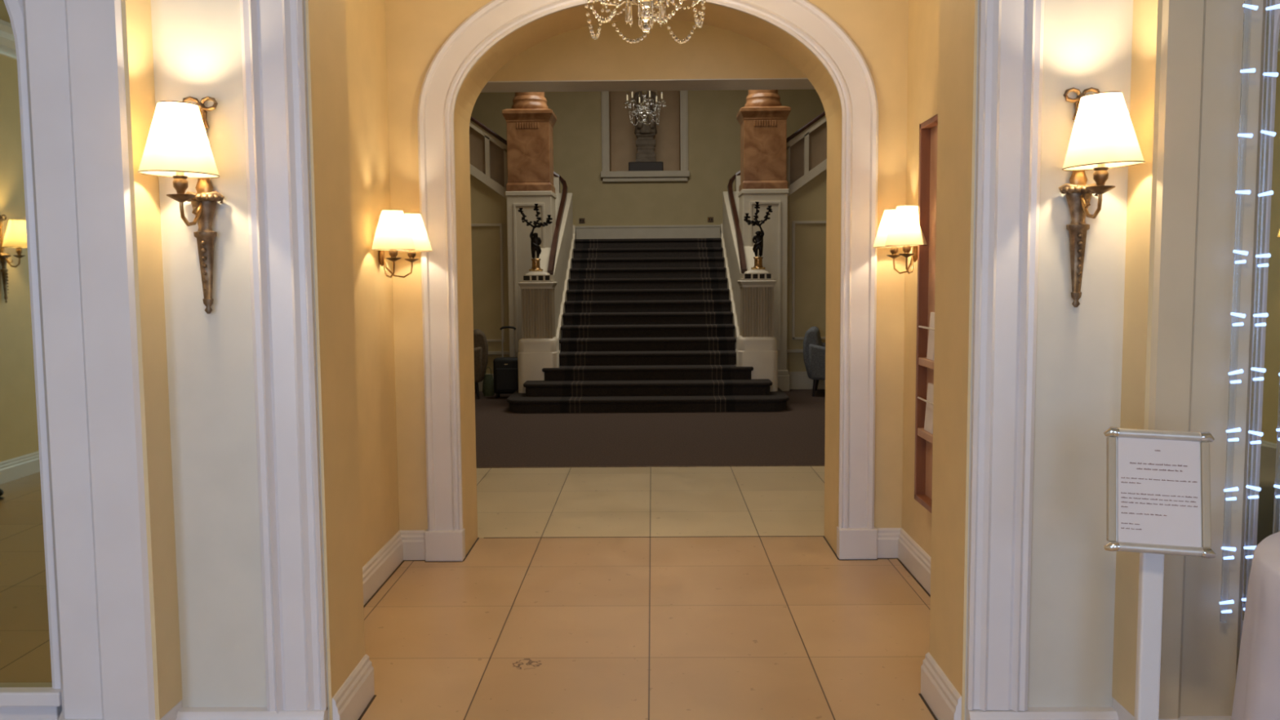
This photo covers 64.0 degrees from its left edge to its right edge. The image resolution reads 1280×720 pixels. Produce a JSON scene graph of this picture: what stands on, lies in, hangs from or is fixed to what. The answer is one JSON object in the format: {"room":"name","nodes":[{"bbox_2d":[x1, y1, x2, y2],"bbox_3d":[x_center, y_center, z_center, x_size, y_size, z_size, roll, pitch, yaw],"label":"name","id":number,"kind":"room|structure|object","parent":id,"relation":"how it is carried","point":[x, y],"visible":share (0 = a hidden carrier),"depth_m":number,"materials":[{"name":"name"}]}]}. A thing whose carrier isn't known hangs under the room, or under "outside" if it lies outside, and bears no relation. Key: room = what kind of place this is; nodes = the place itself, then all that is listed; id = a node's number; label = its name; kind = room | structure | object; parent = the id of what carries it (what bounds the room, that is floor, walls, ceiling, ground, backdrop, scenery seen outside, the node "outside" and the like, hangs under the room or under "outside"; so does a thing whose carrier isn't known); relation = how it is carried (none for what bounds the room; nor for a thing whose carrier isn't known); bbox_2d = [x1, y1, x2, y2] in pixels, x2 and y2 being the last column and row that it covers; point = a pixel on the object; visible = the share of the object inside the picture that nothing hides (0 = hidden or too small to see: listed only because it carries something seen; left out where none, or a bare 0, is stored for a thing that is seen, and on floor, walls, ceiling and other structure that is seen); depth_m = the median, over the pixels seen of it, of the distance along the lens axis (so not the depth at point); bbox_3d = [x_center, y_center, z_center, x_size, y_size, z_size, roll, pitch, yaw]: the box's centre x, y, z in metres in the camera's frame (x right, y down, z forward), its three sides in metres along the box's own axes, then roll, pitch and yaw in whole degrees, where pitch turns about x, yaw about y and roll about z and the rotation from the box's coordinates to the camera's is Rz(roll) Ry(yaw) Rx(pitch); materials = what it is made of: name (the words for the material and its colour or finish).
{"room":"historic interior","nodes":[
{"label":"historic interior","id":0,"kind":"room"},
{"bbox_2d":[120,0,182,719],"bbox_3d":[-1.409,-0.583,2.906,0.012,3.250,0.145,0,5,1],"label":"wall","id":1,"kind":"structure","parent":0,"point":[136,20],"depth_m":2.94,"materials":[{"name":"beige paint"}]},
{"bbox_2d":[345,0,399,567],"bbox_3d":[-1.298,-0.614,4.194,0.120,3.400,1.710,0,5,1],"label":"wall","id":2,"kind":"structure","parent":0,"point":[365,20],"depth_m":4.70,"materials":[{"name":"beige paint"}]},
{"bbox_2d":[332,529,426,719],"bbox_3d":[-1.064,1.018,4.146,0.327,0.150,2.068,0,5,1],"label":"baseboard","id":3,"kind":"structure","parent":2,"relation":"attached to","point":[404,544],"depth_m":4.53,"materials":[{"name":"white paint"}]},
{"bbox_2d":[371,209,432,278],"bbox_3d":[-1.113,-0.536,4.773,0.232,0.306,0.452,0,5,1],"label":"wall lamp","id":4,"kind":"object","parent":2,"relation":"attached to","point":[397,230],"visible":1,"depth_m":4.62,"materials":[{"name":"white fabric"}]},
{"bbox_2d":[386,249,400,262],"bbox_3d":[-1.119,-0.497,4.648,0.070,0.101,0.068,0,5,1],"label":"candle holder","id":5,"kind":"object","parent":4,"relation":"on","point":[393,253],"depth_m":4.63,"materials":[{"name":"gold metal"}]},
{"bbox_2d":[404,250,418,262],"bbox_3d":[-1.093,-0.518,4.902,0.070,0.101,0.068,0,5,1],"label":"candle holder","id":6,"kind":"object","parent":4,"relation":"on","point":[411,254],"depth_m":4.89,"materials":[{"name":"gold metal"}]},
{"bbox_2d":[470,173,509,373],"bbox_3d":[-2.585,-1.635,12.750,2.850,4.057,0.180,0,5,1],"label":"wall","id":7,"kind":"structure","parent":0,"point":[488,206],"depth_m":12.69,"materials":[{"name":"paint"}]},
{"bbox_2d":[471,223,504,342],"bbox_3d":[-2.251,-0.951,12.702,1.118,1.464,0.020,0,5,1],"label":"trim","id":8,"kind":"structure","parent":7,"relation":"attached to","point":[500,225],"depth_m":12.68,"materials":[{"name":"beige paint"}]},
{"bbox_2d":[469,115,507,198],"bbox_3d":[-2.752,-3.109,12.591,2.340,2.360,0.220,0,5,1],"label":"balustrade","id":9,"kind":"object","parent":7,"relation":"on","point":[487,149],"visible":0.08,"depth_m":12.60,"materials":[{"name":"beige paint"}]},
{"bbox_2d":[478,351,509,391],"bbox_3d":[-2.727,0.147,12.790,2.340,0.500,0.044,0,5,1],"label":"baseboard","id":10,"kind":"structure","parent":7,"relation":"attached to","point":[480,384],"depth_m":12.74,"materials":[{"name":"beige paint"}]},
{"bbox_2d":[150,0,1133,719],"bbox_3d":[0.035,-0.539,3.146,9.400,3.400,0.364,0,5,1],"label":"wall","id":11,"kind":"structure","parent":0,"point":[197,45],"depth_m":3.04,"materials":[{"name":"beige paint"}]},
{"bbox_2d":[0,705,62,719],"bbox_3d":[-3.154,1.116,3.121,2.800,0.155,0.035,0,5,1],"label":"baseboard","id":12,"kind":"structure","parent":11,"relation":"attached to","point":[6,713],"depth_m":3.08,"materials":[{"name":"white paint"}]},
{"bbox_2d":[0,0,62,706],"bbox_3d":[-2.515,-0.237,2.983,1.580,2.555,0.065,0,5,1],"label":"wall mirror","id":13,"kind":"object","parent":11,"relation":"attached to","point":[30,673],"visible":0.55,"depth_m":3.02,"materials":[{"name":"beige mirror"}]},
{"bbox_2d":[22,0,155,719],"bbox_3d":[-1.574,-0.507,2.908,0.318,3.400,0.157,0,5,1],"label":"trim","id":14,"kind":"structure","parent":11,"relation":"attached to","point":[74,48],"depth_m":2.88,"materials":[{"name":"white paint"}]},
{"bbox_2d":[58,700,182,719],"bbox_3d":[-1.555,1.113,3.037,0.330,0.150,0.165,0,5,1],"label":"trim","id":15,"kind":"structure","parent":11,"relation":"attached to","point":[171,714],"depth_m":3.04,"materials":[{"name":"white paint"}]},
{"bbox_2d":[137,96,224,313],"bbox_3d":[-1.280,-0.438,2.869,0.209,0.624,0.240,0,5,1],"label":"wall lamp","id":16,"kind":"object","parent":11,"relation":"attached to","point":[177,146],"visible":1,"depth_m":2.82,"materials":[{"name":"white fabric"}]},
{"bbox_2d":[166,171,195,202],"bbox_3d":[-1.279,-0.507,2.848,0.076,0.135,0.076,0,5,1],"label":"candle holder","id":17,"kind":"object","parent":16,"relation":"on","point":[180,184],"depth_m":2.84,"materials":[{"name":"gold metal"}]},
{"bbox_2d":[176,706,328,719],"bbox_3d":[-1.174,1.118,3.093,0.455,0.125,0.046,0,5,1],"label":"baseboard","id":18,"kind":"structure","parent":11,"relation":"attached to","point":[185,713],"depth_m":3.07,"materials":[{"name":"white paint"}]},
{"bbox_2d":[239,0,1044,713],"bbox_3d":[0.005,-0.485,2.950,2.296,3.084,0.040,0,5,1],"label":"trim","id":19,"kind":"structure","parent":11,"relation":"attached to","point":[1011,33],"depth_m":2.98,"materials":[{"name":"white paint"}]},
{"bbox_2d":[357,536,937,719],"bbox_3d":[0.041,1.067,4.347,2.486,0.002,2.490,0,5,1],"label":"trim","id":20,"kind":"structure","parent":11,"relation":"attached to","point":[826,540],"depth_m":4.80,"materials":[{"name":"brown"}]},
{"bbox_2d":[965,706,1118,719],"bbox_3d":[1.206,1.105,3.064,0.449,0.118,0.046,0,5,1],"label":"baseboard","id":21,"kind":"structure","parent":11,"relation":"attached to","point":[1033,713],"depth_m":3.04,"materials":[{"name":"white paint"}]},
{"bbox_2d":[1058,87,1145,307],"bbox_3d":[1.274,-0.455,2.838,0.209,0.624,0.240,0,5,1],"label":"wall lamp","id":22,"kind":"object","parent":11,"relation":"attached to","point":[1103,138],"visible":1,"depth_m":2.79,"materials":[{"name":"white fabric"}]},
{"bbox_2d":[1085,163,1115,194],"bbox_3d":[1.268,-0.524,2.817,0.076,0.135,0.076,0,5,1],"label":"candle holder","id":23,"kind":"object","parent":22,"relation":"on","point":[1100,175],"depth_m":2.81,"materials":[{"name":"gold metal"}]},
{"bbox_2d":[1112,697,1231,719],"bbox_3d":[1.589,1.091,2.998,0.342,0.150,0.165,0,5,1],"label":"trim","id":24,"kind":"structure","parent":11,"relation":"attached to","point":[1122,713],"depth_m":2.94,"materials":[{"name":"white paint"}]},
{"bbox_2d":[1148,0,1266,719],"bbox_3d":[1.582,-0.528,2.870,0.330,3.400,0.157,0,5,1],"label":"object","id":25,"kind":"structure","parent":11,"relation":"attached to","point":[1202,40],"depth_m":2.83,"materials":[{"name":"beige paint"}]},
{"bbox_2d":[1239,0,1279,651],"bbox_3d":[2.512,-0.272,2.921,1.525,2.555,0.065,0,5,1],"label":"wall mirror","id":26,"kind":"object","parent":11,"relation":"attached to","point":[1268,388],"visible":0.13,"depth_m":2.95,"materials":[{"name":"beige mirror"}]},
{"bbox_2d":[608,90,679,171],"bbox_3d":[0.078,-3.841,16.441,1.195,1.770,0.600,0,5,1],"label":"wall niche","id":27,"kind":"object","parent":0,"point":[623,148],"visible":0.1,"depth_m":16.71,"materials":[{"name":"paint"}]},
{"bbox_2d":[628,90,662,171],"bbox_3d":[0.090,-3.710,16.338,0.550,1.445,0.467,0,5,1],"label":"stone statue","id":28,"kind":"object","parent":27,"relation":"in","point":[646,160],"visible":0.63,"depth_m":16.25,"materials":[{"name":"grey stone"}]},
{"bbox_2d":[634,112,657,134],"bbox_3d":[0.090,-3.769,16.331,0.367,0.335,0.345,0,5,1],"label":"bust","id":29,"kind":"object","parent":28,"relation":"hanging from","point":[641,128],"depth_m":16.18,"materials":[{"name":"stone"}]},
{"bbox_2d":[384,0,908,555],"bbox_3d":[0.059,-0.711,5.239,4.600,3.400,0.420,0,5,1],"label":"wall","id":30,"kind":"structure","parent":0,"point":[415,30],"depth_m":5.09,"materials":[{"name":"beige paint"}]},
{"bbox_2d":[424,528,465,561],"bbox_3d":[-0.984,0.931,5.167,0.191,0.155,0.076,0,5,1],"label":"trim","id":31,"kind":"structure","parent":30,"relation":"attached to","point":[443,545],"depth_m":5.13,"materials":[{"name":"white paint"}]},
{"bbox_2d":[417,0,878,531],"bbox_3d":[0.041,-0.536,5.023,2.246,2.788,0.040,0,5,1],"label":"trim","id":32,"kind":"structure","parent":30,"relation":"attached to","point":[802,20],"depth_m":5.01,"materials":[{"name":"white paint"}]},
{"bbox_2d":[484,535,824,537],"bbox_3d":[0.075,0.966,5.587,1.860,0.002,0.008,0,5,1],"label":"trim","id":33,"kind":"structure","parent":30,"relation":"attached to","point":[811,535],"depth_m":5.59,"materials":[{"name":"brown"}]},
{"bbox_2d":[836,526,877,559],"bbox_3d":[1.089,0.917,5.142,0.191,0.155,0.076,0,5,1],"label":"trim","id":34,"kind":"structure","parent":30,"relation":"attached to","point":[851,543],"depth_m":5.10,"materials":[{"name":"white paint"}]},
{"bbox_2d":[360,389,934,719],"bbox_3d":[0.080,0.958,5.998,9.400,0.050,21.000,0,5,1],"label":"floor","id":35,"kind":"structure","parent":0,"point":[777,628],"depth_m":4.59,"materials":[{"name":"tile"}]},
{"bbox_2d":[473,328,488,399],"bbox_3d":[-2.165,0.045,12.196,0.688,0.796,0.720,-1,5,-11],"label":"armchair","id":36,"kind":"object","parent":35,"relation":"on","point":[480,342],"visible":0.42,"depth_m":11.92,"materials":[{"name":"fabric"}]},
{"bbox_2d":[482,366,494,395],"bbox_3d":[-1.818,0.257,12.284,0.150,0.350,0.088,0,5,1],"label":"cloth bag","id":37,"kind":"object","parent":35,"relation":"on","point":[488,381],"visible":0.93,"depth_m":12.26,"materials":[{"name":"green fabric"}]},
{"bbox_2d":[493,325,518,398],"bbox_3d":[-1.552,0.025,12.052,0.330,0.844,0.238,0,5,1],"label":"suitcase","id":38,"kind":"object","parent":35,"relation":"on","point":[505,370],"visible":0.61,"depth_m":11.96,"materials":[{"name":"black plastic"}]},
{"bbox_2d":[502,92,556,357],"bbox_3d":[-1.345,-2.210,12.648,0.604,5.200,0.604,0,5,1],"label":"marble column","id":39,"kind":"structure","parent":35,"relation":"on","point":[530,121],"depth_m":12.39,"materials":[{"name":"beige paint"}]},
{"bbox_2d":[506,170,789,413],"bbox_3d":[0.157,-1.144,13.400,8.200,2.930,5.700,0,5,1],"label":"staircase","id":40,"kind":"structure","parent":35,"relation":"on","point":[642,325],"depth_m":12.14,"materials":[{"name":"carpet"}]},
{"bbox_2d":[517,271,559,393],"bbox_3d":[-1.136,-0.323,11.496,0.444,1.345,0.444,0,5,1],"label":"pedestal","id":41,"kind":"object","parent":40,"relation":"on","point":[539,346],"visible":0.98,"depth_m":11.31,"materials":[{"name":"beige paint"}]},
{"bbox_2d":[518,203,552,271],"bbox_3d":[-1.164,-1.364,11.411,0.386,0.746,0.156,0,5,1],"label":"candelabrum","id":42,"kind":"object","parent":41,"relation":"on","point":[535,241],"visible":1,"depth_m":11.39,"materials":[{"name":"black metal"}]},
{"bbox_2d":[532,242,541,253],"bbox_3d":[-1.147,-1.244,11.401,0.108,0.131,0.049,-2,5,-21],"label":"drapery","id":43,"kind":"object","parent":42,"relation":"hanging from","point":[535,246],"depth_m":11.39,"materials":[{"name":"black metal"}]},
{"bbox_2d":[735,269,777,391],"bbox_3d":[1.304,-0.339,11.466,0.444,1.345,0.444,0,5,1],"label":"pedestal","id":44,"kind":"object","parent":40,"relation":"on","point":[756,344],"visible":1,"depth_m":11.28,"materials":[{"name":"beige paint"}]},
{"bbox_2d":[743,201,772,269],"bbox_3d":[1.315,-1.381,11.381,0.294,0.746,0.164,2,5,25],"label":"candelabrum","id":45,"kind":"object","parent":44,"relation":"on","point":[758,238],"visible":1,"depth_m":11.36,"materials":[{"name":"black metal"}]},
{"bbox_2d":[752,240,761,252],"bbox_3d":[1.300,-1.261,11.371,0.108,0.131,0.049,1,5,22],"label":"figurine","id":46,"kind":"object","parent":45,"relation":"hanging from","point":[757,246],"depth_m":11.36,"materials":[{"name":"black metal"}]},
{"bbox_2d":[736,89,791,391],"bbox_3d":[1.515,-2.229,12.613,0.604,5.200,0.604,0,5,1],"label":"marble column","id":47,"kind":"structure","parent":35,"relation":"on","point":[762,120],"depth_m":12.36,"materials":[{"name":"beige paint"}]},
{"bbox_2d":[803,326,825,396],"bbox_3d":[2.305,0.010,12.201,0.688,0.796,0.720,1,5,13],"label":"armchair","id":48,"kind":"object","parent":35,"relation":"on","point":[814,350],"visible":0.46,"depth_m":11.92,"materials":[{"name":"grey fabric"}]},
{"bbox_2d":[1103,426,1216,719],"bbox_3d":[1.273,0.683,2.548,0.250,1.042,0.220,1,5,19],"label":"stand","id":49,"kind":"object","parent":35,"relation":"on","point":[1158,482],"visible":1,"depth_m":2.49,"materials":[{"name":"metal"}]},
{"bbox_2d":[1120,449,1197,529],"bbox_3d":[1.258,0.315,2.489,0.181,0.189,0.043,0,5,3],"label":"print","id":50,"kind":"object","parent":49,"relation":"attached to","point":[1159,487],"depth_m":2.49,"materials":[{"name":"white paper"}]},
{"bbox_2d":[1231,531,1279,719],"bbox_3d":[1.932,0.847,2.268,1.150,0.752,1.131,0,5,1],"label":"draped table","id":51,"kind":"object","parent":35,"relation":"on","point":[1257,686],"visible":1,"depth_m":2.35,"materials":[{"name":"white fabric"}]},
{"bbox_2d":[471,88,824,226],"bbox_3d":[0.182,-2.513,16.198,8.400,5.200,0.100,0,5,1],"label":"wall","id":52,"kind":"structure","parent":0,"point":[713,126],"depth_m":16.09,"materials":[{"name":"paint"}]},
{"bbox_2d":[578,217,584,222],"bbox_3d":[-0.916,-2.201,16.177,0.090,0.080,0.018,0,5,1],"label":"wall socket","id":53,"kind":"object","parent":52,"relation":"attached to","point":[580,220],"visible":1,"depth_m":16.17,"materials":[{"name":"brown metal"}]},
{"bbox_2d":[600,90,688,171],"bbox_3d":[0.073,-3.868,16.015,1.355,1.814,0.045,0,5,1],"label":"trim","id":54,"kind":"structure","parent":52,"relation":"attached to","point":[683,94],"depth_m":16.02,"materials":[{"name":"beige paint"}]},
{"bbox_2d":[600,170,689,182],"bbox_3d":[0.080,-2.882,16.068,1.395,0.160,0.100,0,5,1],"label":"trim","id":55,"kind":"structure","parent":52,"relation":"attached to","point":[631,175],"depth_m":16.02,"materials":[{"name":"beige paint"}]},
{"bbox_2d":[575,224,720,239],"bbox_3d":[0.185,-1.989,16.171,8.400,0.269,0.051,0,5,1],"label":"baseboard","id":56,"kind":"structure","parent":52,"relation":"attached to","point":[713,231],"depth_m":16.15,"materials":[{"name":"beige paint"}]},
{"bbox_2d":[707,217,713,222],"bbox_3d":[1.113,-2.215,16.152,0.090,0.080,0.018,0,5,1],"label":"wall socket","id":57,"kind":"object","parent":52,"relation":"attached to","point":[709,219],"visible":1,"depth_m":16.15,"materials":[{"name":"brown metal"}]},
{"bbox_2d":[488,19,807,81],"bbox_3d":[0.081,-1.810,7.632,8.400,5.200,0.410,0,5,1],"label":"wall","id":58,"kind":"structure","parent":0,"point":[711,52],"depth_m":7.39,"materials":[{"name":"beige paint"}]},
{"bbox_2d":[480,78,814,92],"bbox_3d":[0.080,-2.042,7.613,3.500,0.007,0.414,0,5,1],"label":"trim","id":59,"kind":"structure","parent":58,"relation":"attached to","point":[731,83],"depth_m":7.59,"materials":[{"name":"white paint"}]},
{"bbox_2d":[476,465,824,467],"bbox_3d":[0.099,0.796,7.645,3.200,0.004,0.020,0,5,1],"label":"trim","id":60,"kind":"structure","parent":58,"relation":"attached to","point":[714,465],"depth_m":7.64,"materials":[{"name":"brown metal"}]},
{"bbox_2d":[786,168,826,371],"bbox_3d":[2.765,-1.672,12.684,2.850,4.057,0.180,0,5,1],"label":"wall","id":61,"kind":"structure","parent":0,"point":[808,202],"depth_m":12.64,"materials":[{"name":"paint"}]},
{"bbox_2d":[786,349,825,389],"bbox_3d":[2.932,0.109,12.720,2.340,0.500,0.044,0,5,1],"label":"baseboard","id":62,"kind":"structure","parent":61,"relation":"attached to","point":[797,380],"depth_m":12.72,"materials":[{"name":"beige paint"}]},
{"bbox_2d":[786,111,826,195],"bbox_3d":[2.908,-3.148,12.521,2.340,2.360,0.220,0,5,1],"label":"balustrade","id":63,"kind":"object","parent":61,"relation":"on","point":[806,148],"visible":0.07,"depth_m":12.55,"materials":[{"name":"beige paint"}]},
{"bbox_2d":[791,220,826,339],"bbox_3d":[2.439,-0.983,12.644,1.118,1.464,0.020,0,5,1],"label":"trim","id":64,"kind":"structure","parent":61,"relation":"attached to","point":[793,337],"depth_m":12.64,"materials":[{"name":"beige paint"}]},
{"bbox_2d":[902,0,939,556],"bbox_3d":[1.352,-0.633,4.162,0.120,3.400,1.710,0,5,1],"label":"wall","id":65,"kind":"structure","parent":0,"point":[923,15],"depth_m":4.85,"materials":[{"name":"beige paint"}]},
{"bbox_2d":[873,204,927,274],"bbox_3d":[1.207,-0.552,4.745,0.199,0.306,0.452,0,5,1],"label":"wall lamp","id":66,"kind":"object","parent":65,"relation":"attached to","point":[900,227],"visible":0.95,"depth_m":4.58,"materials":[{"name":"white fabric"}]},
{"bbox_2d":[886,246,900,258],"bbox_3d":[1.209,-0.534,4.874,0.070,0.101,0.068,0,5,1],"label":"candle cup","id":67,"kind":"object","parent":66,"relation":"on","point":[894,250],"depth_m":4.86,"materials":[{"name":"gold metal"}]},
{"bbox_2d":[898,244,914,257],"bbox_3d":[1.204,-0.513,4.620,0.070,0.101,0.068,0,5,1],"label":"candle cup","id":68,"kind":"object","parent":66,"relation":"on","point":[906,249],"depth_m":4.61,"materials":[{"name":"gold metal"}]},
{"bbox_2d":[876,528,961,719],"bbox_3d":[1.131,1.003,4.119,0.343,0.150,2.068,0,5,1],"label":"baseboard","id":69,"kind":"structure","parent":65,"relation":"attached to","point":[892,543],"depth_m":4.54,"materials":[{"name":"white paint"}]},
{"bbox_2d":[914,114,937,513],"bbox_3d":[1.268,-0.175,4.220,0.055,1.686,0.776,0,5,1],"label":"rack","id":70,"kind":"object","parent":65,"relation":"attached to","point":[928,130],"visible":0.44,"depth_m":4.55,"materials":[{"name":"brown wood"}]},
{"bbox_2d":[917,427,933,444],"bbox_3d":[1.269,0.353,4.264,0.041,0.034,0.730,0,5,1],"label":"shelf","id":71,"kind":"object","parent":70,"relation":"attached to","point":[922,434],"depth_m":4.52,"materials":[{"name":"brown wood"}]},
{"bbox_2d":[918,357,933,369],"bbox_3d":[1.267,0.034,4.237,0.041,0.034,0.730,0,5,1],"label":"shelf","id":72,"kind":"object","parent":70,"relation":"attached to","point":[924,363],"depth_m":4.51,"materials":[{"name":"brown wood"}]},
{"bbox_2d":[924,382,933,434],"bbox_3d":[1.279,0.212,4.498,0.026,0.210,0.130,0,5,1],"label":"leaflet","id":73,"kind":"object","parent":70,"relation":"on","point":[928,425],"visible":0.63,"depth_m":4.50,"materials":[{"name":"white paper"}]},
{"bbox_2d":[926,311,934,360],"bbox_3d":[1.276,-0.104,4.462,0.026,0.205,0.100,0,5,1],"label":"leaflet","id":74,"kind":"object","parent":70,"relation":"on","point":[930,355],"visible":0.62,"depth_m":4.46,"materials":[{"name":"white paper"}]},
{"bbox_2d":[1111,0,1162,716],"bbox_3d":[1.410,-0.603,2.872,0.012,3.250,0.145,0,5,1],"label":"wall","id":75,"kind":"structure","parent":0,"point":[1147,14],"depth_m":2.90,"materials":[{"name":"beige paint"}]},
{"bbox_3d":[-0.011,-2.060,0.278,9.400,0.100,10.090,0,5,1],"label":"ceiling","id":76,"kind":"structure","parent":0,"visible":0},
{"bbox_2d":[585,0,706,44],"bbox_3d":[0.019,-1.810,4.066,0.635,1.017,0.633,0,5,1],"label":"crystal chandelier","id":77,"kind":"object","parent":76,"relation":"hanging from","point":[645,15],"visible":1,"depth_m":4.09,"materials":[{"name":"clear glass"}]},
{"bbox_3d":[0.110,-4.796,11.621,8.400,0.100,8.850,0,5,1],"label":"ceiling","id":78,"kind":"structure","parent":0,"visible":0},
{"bbox_2d":[623,90,666,125],"bbox_3d":[0.049,-3.810,12.230,0.504,1.964,0.494,0,5,1],"label":"crystal chandelier","id":79,"kind":"object","parent":78,"relation":"hanging from","point":[644,104],"visible":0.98,"depth_m":12.26,"materials":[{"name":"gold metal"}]},
{"bbox_3d":[1.688,-2.166,2.642,0.240,0.100,0.060,0,5,1],"label":"rail","id":80,"kind":"object","parent":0,"visible":0},
{"bbox_2d":[1218,0,1257,622],"bbox_3d":[1.627,-0.690,2.755,0.038,2.860,0.026,0,5,1],"label":"strand","id":81,"kind":"object","parent":80,"relation":"hanging from","point":[1247,6],"visible":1,"depth_m":2.80,"materials":[{"name":"white plastic"}]},
{"bbox_2d":[1241,0,1279,620],"bbox_3d":[1.695,-0.691,2.764,0.038,2.860,0.026,0,5,1],"label":"strand","id":82,"kind":"object","parent":80,"relation":"hanging from","point":[1271,6],"visible":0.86,"depth_m":2.80,"materials":[{"name":"white plastic"}]},
{"bbox_2d":[1272,373,1279,533],"bbox_3d":[1.764,-0.691,2.753,0.038,2.860,0.026,0,5,1],"label":"strand","id":83,"kind":"object","parent":80,"relation":"hanging from","point":[1276,527],"visible":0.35,"depth_m":2.84,"materials":[{"name":"white plastic"}]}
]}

